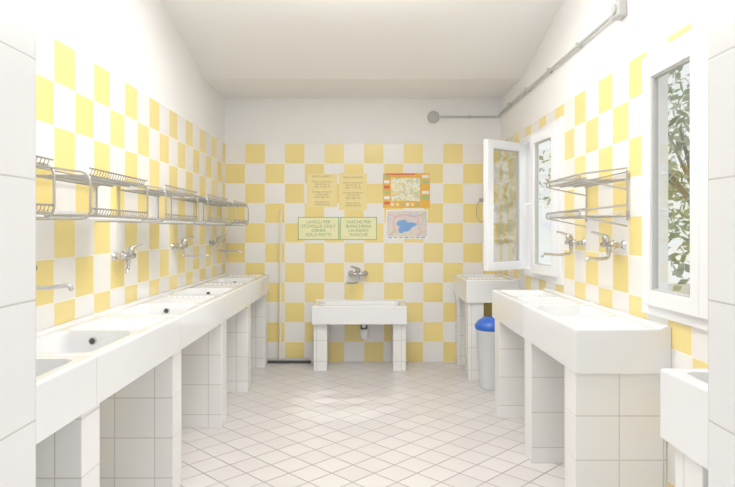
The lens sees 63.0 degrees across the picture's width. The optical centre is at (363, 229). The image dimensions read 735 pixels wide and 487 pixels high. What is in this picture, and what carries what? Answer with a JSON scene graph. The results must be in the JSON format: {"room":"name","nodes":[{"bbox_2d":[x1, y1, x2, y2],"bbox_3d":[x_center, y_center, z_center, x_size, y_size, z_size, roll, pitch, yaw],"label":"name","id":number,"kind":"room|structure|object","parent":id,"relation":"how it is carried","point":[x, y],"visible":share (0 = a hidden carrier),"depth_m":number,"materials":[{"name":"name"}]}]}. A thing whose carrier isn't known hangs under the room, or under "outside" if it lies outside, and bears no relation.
{"room":"communal washing-up room","nodes":[
{"label":"communal washing-up room","id":0,"kind":"room"},
{"bbox_2d":[36,0,224,330],"bbox_3d":[-1.530,-0.620,3.760,0.260,3.900,5.120,0,0,0],"label":"wall","id":1,"kind":"structure","parent":0,"point":[119,90],"depth_m":3.45,"materials":[{"name":"tile"}]},
{"bbox_2d":[36,155,55,218],"bbox_3d":[-1.258,-0.158,1.855,0.275,0.235,0.674,0,0,0],"label":"dish rack","id":2,"kind":"object","parent":1,"relation":"attached to","point":[38,164],"visible":0.43,"depth_m":2.16,"materials":[{"name":"silver metal"}]},
{"bbox_2d":[36,265,73,290],"bbox_3d":[-1.288,0.165,2.360,0.222,0.169,0.176,0,0,0],"label":"faucet","id":3,"kind":"object","parent":1,"relation":"attached to","point":[66,285],"visible":0.17,"depth_m":2.40,"materials":[{"name":"silver metal"}]},
{"bbox_2d":[36,167,147,221],"bbox_3d":[-1.258,-0.158,2.795,0.275,0.235,0.674,0,0,0],"label":"dish rack","id":4,"kind":"object","parent":1,"relation":"attached to","point":[89,180],"visible":0.94,"depth_m":2.69,"materials":[{"name":"stainless steel"}]},
{"bbox_2d":[112,243,142,273],"bbox_3d":[-1.340,0.160,3.420,0.119,0.169,0.176,0,0,0],"label":"faucet","id":5,"kind":"object","parent":1,"relation":"attached to","point":[129,254],"visible":1,"depth_m":3.40,"materials":[{"name":"silver metal"}]},
{"bbox_2d":[118,185,197,223],"bbox_3d":[-1.258,-0.158,3.735,0.275,0.235,0.674,0,0,0],"label":"dish rack","id":6,"kind":"object","parent":1,"relation":"attached to","point":[158,193],"visible":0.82,"depth_m":3.65,"materials":[{"name":"stainless steel"}]},
{"bbox_2d":[171,236,209,258],"bbox_3d":[-1.272,0.130,4.440,0.255,0.169,0.176,0,0,0],"label":"faucet","id":7,"kind":"object","parent":1,"relation":"attached to","point":[183,244],"visible":1,"depth_m":4.43,"materials":[{"name":"silver metal"}]},
{"bbox_2d":[170,194,228,224],"bbox_3d":[-1.258,-0.158,4.655,0.275,0.235,0.674,0,0,0],"label":"dish rack","id":8,"kind":"object","parent":1,"relation":"attached to","point":[207,200],"visible":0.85,"depth_m":4.62,"materials":[{"name":"stainless steel"}]},
{"bbox_2d":[209,235,241,252],"bbox_3d":[-1.259,0.130,5.500,0.281,0.169,0.176,0,0,0],"label":"faucet","id":9,"kind":"object","parent":1,"relation":"attached to","point":[217,242],"visible":1,"depth_m":5.48,"materials":[{"name":"silver metal"}]},
{"bbox_2d":[203,200,248,225],"bbox_3d":[-1.258,-0.158,5.520,0.275,0.235,0.664,0,0,0],"label":"dish rack","id":10,"kind":"object","parent":1,"relation":"attached to","point":[235,222],"visible":0.73,"depth_m":5.46,"materials":[{"name":"silver metal"}]},
{"bbox_2d":[160,0,563,98],"bbox_3d":[-0.015,-1.849,3.635,2.790,1.038,4.870,0,0,0],"label":"ceiling","id":11,"kind":"structure","parent":0,"point":[244,49],"depth_m":4.73,"materials":[{"name":"paint"}]},
{"bbox_2d":[225,99,499,361],"bbox_3d":[-0.015,-0.620,6.190,2.790,3.900,0.260,0,0,0],"label":"wall","id":12,"kind":"structure","parent":0,"point":[272,146],"depth_m":6.06,"materials":[{"name":"tile"}]},
{"bbox_2d":[298,217,338,239],"bbox_3d":[-0.460,-0.015,6.057,0.414,0.232,0.004,0,0,0],"label":"sign","id":13,"kind":"object","parent":12,"relation":"attached to","point":[309,228],"visible":1,"depth_m":6.06,"materials":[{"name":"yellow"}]},
{"bbox_2d":[307,174,336,206],"bbox_3d":[-0.424,-0.399,6.058,0.303,0.333,0.003,0,0,0],"label":"notice sheet","id":14,"kind":"object","parent":12,"relation":"attached to","point":[321,188],"visible":1,"depth_m":6.06,"materials":[{"name":"yellow paper"}]},
{"bbox_2d":[339,173,366,209],"bbox_3d":[-0.111,-0.389,6.058,0.283,0.374,0.003,0,0,0],"label":"notice sheet","id":15,"kind":"object","parent":12,"relation":"attached to","point":[352,186],"visible":1,"depth_m":6.06,"materials":[{"name":"yellow paper"}]},
{"bbox_2d":[345,266,367,285],"bbox_3d":[-0.076,0.451,5.969,0.236,0.196,0.180,0,0,0],"label":"faucet","id":16,"kind":"object","parent":12,"relation":"attached to","point":[357,273],"visible":1,"depth_m":5.97,"materials":[{"name":"silver metal"}]},
{"bbox_2d":[340,217,376,239],"bbox_3d":[-0.056,-0.015,6.057,0.374,0.232,0.004,0,0,0],"label":"sign","id":17,"kind":"object","parent":12,"relation":"attached to","point":[351,228],"visible":1,"depth_m":6.06,"materials":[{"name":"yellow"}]},
{"bbox_2d":[383,173,429,207],"bbox_3d":[0.429,-0.399,6.057,0.475,0.354,0.005,0,0,0],"label":"map poster","id":18,"kind":"object","parent":12,"relation":"attached to","point":[400,190],"visible":1,"depth_m":6.06,"materials":[{"name":"orange paper"}]},
{"bbox_2d":[386,210,427,238],"bbox_3d":[0.434,-0.056,6.056,0.424,0.293,0.005,0,0,0],"label":"map poster","id":19,"kind":"object","parent":12,"relation":"attached to","point":[400,224],"visible":1,"depth_m":6.06,"materials":[{"name":"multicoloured paper"}]},
{"bbox_2d":[427,111,438,122],"bbox_3d":[0.700,-1.140,6.042,0.120,0.120,0.055,0,0,0],"label":"junction box","id":20,"kind":"object","parent":12,"relation":"attached to","point":[433,116],"visible":1,"depth_m":6.02,"materials":[{"name":"grey plastic"}]},
{"bbox_2d":[440,115,496,118],"bbox_3d":[1.054,-1.140,6.045,0.572,0.030,0.030,0,0,0],"label":"conduit","id":21,"kind":"object","parent":12,"relation":"attached to","point":[468,116],"visible":1,"depth_m":6.04,"materials":[{"name":"grey plastic"}]},
{"bbox_2d":[0,0,734,486],"bbox_3d":[-0.015,-0.620,1.350,2.790,3.900,0.300,0,0,0],"label":"wall","id":22,"kind":"structure","parent":0,"point":[17,17],"depth_m":1.44,"materials":[{"name":"tile"}]},
{"bbox_2d":[180,362,564,486],"bbox_3d":[-0.015,1.380,3.780,3.370,0.100,5.160,0,0,0],"label":"floor","id":23,"kind":"structure","parent":0,"point":[347,424],"depth_m":3.90,"materials":[{"name":"tile"}]},
{"bbox_2d":[36,403,99,486],"bbox_3d":[-1.177,0.973,2.100,0.443,0.714,0.140,0,0,0],"label":"tiled pillar","id":24,"kind":"structure","parent":23,"relation":"on","point":[70,456],"depth_m":2.03,"materials":[{"name":"white tile"}]},
{"bbox_2d":[36,356,95,443],"bbox_3d":[-1.169,0.521,1.820,0.458,0.187,0.575,0,0,0],"label":"utility sink","id":25,"kind":"object","parent":24,"relation":"on","point":[65,385],"visible":0.51,"depth_m":1.91,"materials":[{"name":"white ceramic"}]},
{"bbox_2d":[100,350,180,486],"bbox_3d":[-1.177,0.973,3.070,0.443,0.714,0.140,0,0,0],"label":"tiled pillar","id":26,"kind":"structure","parent":23,"relation":"on","point":[140,423],"depth_m":3.00,"materials":[{"name":"white tile"}]},
{"bbox_2d":[36,314,180,404],"bbox_3d":[-1.169,0.521,2.595,0.458,0.187,0.965,0,0,0],"label":"utility sink","id":27,"kind":"object","parent":26,"relation":"on","point":[125,348],"visible":0.67,"depth_m":2.60,"materials":[{"name":"white ceramic"}]},
{"bbox_2d":[181,321,225,427],"bbox_3d":[-1.177,0.973,4.100,0.443,0.714,0.140,0,0,0],"label":"tiled pillar","id":28,"kind":"structure","parent":23,"relation":"on","point":[203,361],"depth_m":4.03,"materials":[{"name":"white tile"}]},
{"bbox_2d":[93,293,224,348],"bbox_3d":[-1.169,0.521,3.570,0.458,0.187,0.975,0,0,0],"label":"utility sink","id":29,"kind":"object","parent":28,"relation":"on","point":[199,314],"visible":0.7,"depth_m":3.58,"materials":[{"name":"white ceramic"}]},
{"bbox_2d":[226,304,250,391],"bbox_3d":[-1.177,0.973,4.990,0.443,0.714,0.140,0,0,0],"label":"tiled pillar","id":30,"kind":"structure","parent":23,"relation":"on","point":[238,326],"depth_m":4.92,"materials":[{"name":"white tile"}]},
{"bbox_2d":[161,281,250,320],"bbox_3d":[-1.169,0.521,4.530,0.458,0.187,0.935,0,0,0],"label":"utility sink","id":31,"kind":"object","parent":30,"relation":"on","point":[237,295],"visible":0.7,"depth_m":4.54,"materials":[{"name":"white ceramic"}]},
{"bbox_2d":[251,294,266,367],"bbox_3d":[-1.177,0.973,5.865,0.443,0.714,0.130,0,0,0],"label":"tiled pillar","id":32,"kind":"structure","parent":23,"relation":"on","point":[259,307],"depth_m":5.80,"materials":[{"name":"white tile"}]},
{"bbox_2d":[200,273,268,303],"bbox_3d":[-1.169,0.521,5.465,0.458,0.187,0.925,0,0,0],"label":"utility sink","id":33,"kind":"object","parent":32,"relation":"on","point":[259,283],"visible":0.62,"depth_m":5.48,"materials":[{"name":"white ceramic"}]},
{"bbox_2d":[267,210,310,362],"bbox_3d":[-0.815,0.565,6.013,0.570,1.530,0.078,0,0,0],"label":"squeegee","id":34,"kind":"object","parent":23,"relation":"on","point":[279,359],"visible":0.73,"depth_m":5.99,"materials":[{"name":"grey rubber"}]},
{"bbox_2d":[314,324,328,370],"bbox_3d":[-0.412,1.105,5.855,0.125,0.449,0.390,0,0,0],"label":"tiled pillar","id":35,"kind":"structure","parent":23,"relation":"on","point":[321,331],"depth_m":5.66,"materials":[{"name":"white tile"}]},
{"bbox_2d":[391,324,405,370],"bbox_3d":[0.335,1.105,5.855,0.120,0.449,0.390,0,0,0],"label":"tiled pillar","id":36,"kind":"structure","parent":23,"relation":"on","point":[398,331],"depth_m":5.66,"materials":[{"name":"white tile"}]},
{"bbox_2d":[312,299,406,323],"bbox_3d":[-0.043,0.789,5.829,0.885,0.182,0.458,0,0,0],"label":"utility sink","id":37,"kind":"object","parent":36,"relation":"on","point":[324,311],"visible":1,"depth_m":5.60,"materials":[{"name":"white ceramic"}]},
{"bbox_2d":[360,324,367,338],"bbox_3d":[0.000,0.965,5.918,0.084,0.170,0.279,0,0,0],"label":"trap","id":38,"kind":"object","parent":37,"relation":"attached to","point":[363,332],"visible":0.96,"depth_m":5.79,"materials":[{"name":"white plastic"}]},
{"bbox_2d":[455,295,464,364],"bbox_3d":[0.990,0.986,5.970,0.140,0.689,0.140,0,0,0],"label":"tiled pillar","id":39,"kind":"structure","parent":23,"relation":"on","point":[459,303],"depth_m":5.90,"materials":[{"name":"white tile"}]},
{"bbox_2d":[465,302,483,379],"bbox_3d":[0.990,0.986,5.380,0.140,0.689,0.140,0,0,0],"label":"tiled pillar","id":40,"kind":"structure","parent":23,"relation":"on","point":[474,312],"depth_m":5.31,"materials":[{"name":"white tile"}]},
{"bbox_2d":[453,273,518,302],"bbox_3d":[1.134,0.534,5.665,0.468,0.212,0.770,0,0,0],"label":"utility sink","id":41,"kind":"object","parent":40,"relation":"on","point":[471,288],"visible":0.94,"depth_m":5.28,"materials":[{"name":"white ceramic"}]},
{"bbox_2d":[475,316,494,389],"bbox_3d":[1.075,1.030,5.070,0.276,0.599,0.276,0,0,0],"label":"trash bin","id":42,"kind":"object","parent":23,"relation":"on","point":[485,326],"visible":0.57,"depth_m":4.98,"materials":[{"name":"white plastic"}]},
{"bbox_2d":[495,319,524,417],"bbox_3d":[1.161,0.986,4.310,0.413,0.689,0.140,0,0,0],"label":"tiled pillar","id":43,"kind":"structure","parent":23,"relation":"on","point":[509,346],"depth_m":4.24,"materials":[{"name":"white tile"}]},
{"bbox_2d":[492,288,593,337],"bbox_3d":[1.157,0.534,3.990,0.422,0.212,0.875,0,0,0],"label":"utility sink","id":44,"kind":"object","parent":43,"relation":"on","point":[507,305],"visible":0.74,"depth_m":3.92,"materials":[{"name":"white ceramic"}]},
{"bbox_2d":[525,339,564,462],"bbox_3d":[1.161,0.986,3.495,0.413,0.689,0.150,0,0,0],"label":"tiled pillar","id":45,"kind":"structure","parent":23,"relation":"on","point":[544,375],"depth_m":3.42,"materials":[{"name":"white tile"}]},
{"bbox_2d":[524,303,670,373],"bbox_3d":[1.157,0.534,3.110,0.422,0.212,0.875,0,0,0],"label":"utility sink","id":46,"kind":"object","parent":45,"relation":"on","point":[592,338],"visible":0.98,"depth_m":2.67,"materials":[{"name":"white ceramic"}]},
{"bbox_2d":[565,366,666,486],"bbox_3d":[1.161,0.986,2.785,0.413,0.689,0.150,0,0,0],"label":"tiled pillar","id":47,"kind":"structure","parent":23,"relation":"on","point":[613,439],"depth_m":2.71,"materials":[{"name":"white tile"}]},
{"bbox_2d":[676,448,707,486],"bbox_3d":[1.169,0.996,1.795,0.398,0.669,0.150,0,0,0],"label":"tiled pillar","id":48,"kind":"structure","parent":23,"relation":"on","point":[689,473],"depth_m":1.79,"materials":[{"name":"white tile"}]},
{"bbox_2d":[660,368,707,469],"bbox_3d":[1.157,0.544,1.722,0.422,0.232,0.385,0,0,0],"label":"utility sink","id":49,"kind":"object","parent":48,"relation":"on","point":[683,391],"visible":0.48,"depth_m":1.78,"materials":[{"name":"white ceramic"}]},
{"bbox_2d":[476,198,483,221],"bbox_3d":[1.180,-0.198,6.045,0.108,0.244,0.030,0,0,0],"label":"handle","id":50,"kind":"object","parent":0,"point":[480,199],"visible":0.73,"depth_m":6.03,"materials":[{"name":"silver metal"}]},
{"bbox_2d":[500,0,707,486],"bbox_3d":[1.420,-0.620,3.760,0.100,3.900,5.120,0,0,0],"label":"wall","id":51,"kind":"structure","parent":0,"point":[597,88],"depth_m":3.45,"materials":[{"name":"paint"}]},
{"bbox_2d":[484,116,563,284],"bbox_3d":[1.236,-0.200,4.650,0.548,1.160,1.080,0,0,0],"label":"window","id":52,"kind":"structure","parent":51,"relation":"in","point":[527,150],"depth_m":4.79,"materials":[{"name":"white plastic"}]},
{"bbox_2d":[498,15,610,117],"bbox_3d":[1.361,-1.157,4.641,0.035,0.056,2.803,0,0,0],"label":"conduit","id":53,"kind":"object","parent":51,"relation":"attached to","point":[578,44],"visible":0.91,"depth_m":4.09,"materials":[{"name":"grey plastic"}]},
{"bbox_2d":[540,231,584,257],"bbox_3d":[1.238,0.090,3.800,0.261,0.169,0.176,0,0,0],"label":"faucet","id":54,"kind":"object","parent":51,"relation":"attached to","point":[570,241],"visible":1,"depth_m":3.78,"materials":[{"name":"silver metal"}]},
{"bbox_2d":[546,167,628,226],"bbox_3d":[1.238,-0.170,3.385,0.255,0.310,0.594,0,0,0],"label":"dish rack","id":55,"kind":"object","parent":51,"relation":"attached to","point":[581,181],"visible":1,"depth_m":3.23,"materials":[{"name":"silver metal"}]},
{"bbox_2d":[585,231,625,262],"bbox_3d":[1.272,0.090,3.220,0.194,0.169,0.176,0,0,0],"label":"faucet","id":56,"kind":"object","parent":51,"relation":"attached to","point":[607,243],"visible":1,"depth_m":3.20,"materials":[{"name":"silver metal"}]},
{"bbox_2d":[610,0,626,20],"bbox_3d":[1.349,-1.249,3.183,0.061,0.248,0.103,0,0,0],"label":"junction box","id":57,"kind":"object","parent":51,"relation":"attached to","point":[618,10],"visible":1,"depth_m":3.15,"materials":[{"name":"grey plastic"}]},
{"bbox_2d":[642,19,707,330],"bbox_3d":[1.417,-0.215,2.375,0.185,1.230,1.090,0,0,0],"label":"window","id":58,"kind":"structure","parent":51,"relation":"in","point":[691,310],"depth_m":2.56,"materials":[{"name":"white plastic"}]},
{"label":"outside","id":59,"kind":"structure","parent":0,"visible":0},
{"bbox_2d":[668,284,689,294],"bbox_3d":[0.000,1.460,4.000,28.000,0.060,24.000,0,0,0],"label":"ground","id":60,"kind":"structure","parent":59,"point":[685,287],"depth_m":14.67,"materials":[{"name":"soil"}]},
{"bbox_2d":[539,82,689,233],"bbox_3d":[5.142,-0.976,12.521,3.291,4.822,3.366,0,0,0],"label":"tree","id":61,"kind":"object","parent":60,"relation":"on","point":[540,157],"visible":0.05,"depth_m":12.46,"materials":[{"name":"green plant"}]},
{"bbox_2d":[668,65,689,294],"bbox_3d":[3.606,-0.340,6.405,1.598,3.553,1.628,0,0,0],"label":"tree","id":62,"kind":"object","parent":60,"relation":"on","point":[684,139],"visible":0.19,"depth_m":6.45,"materials":[{"name":"green plant"}]}
]}

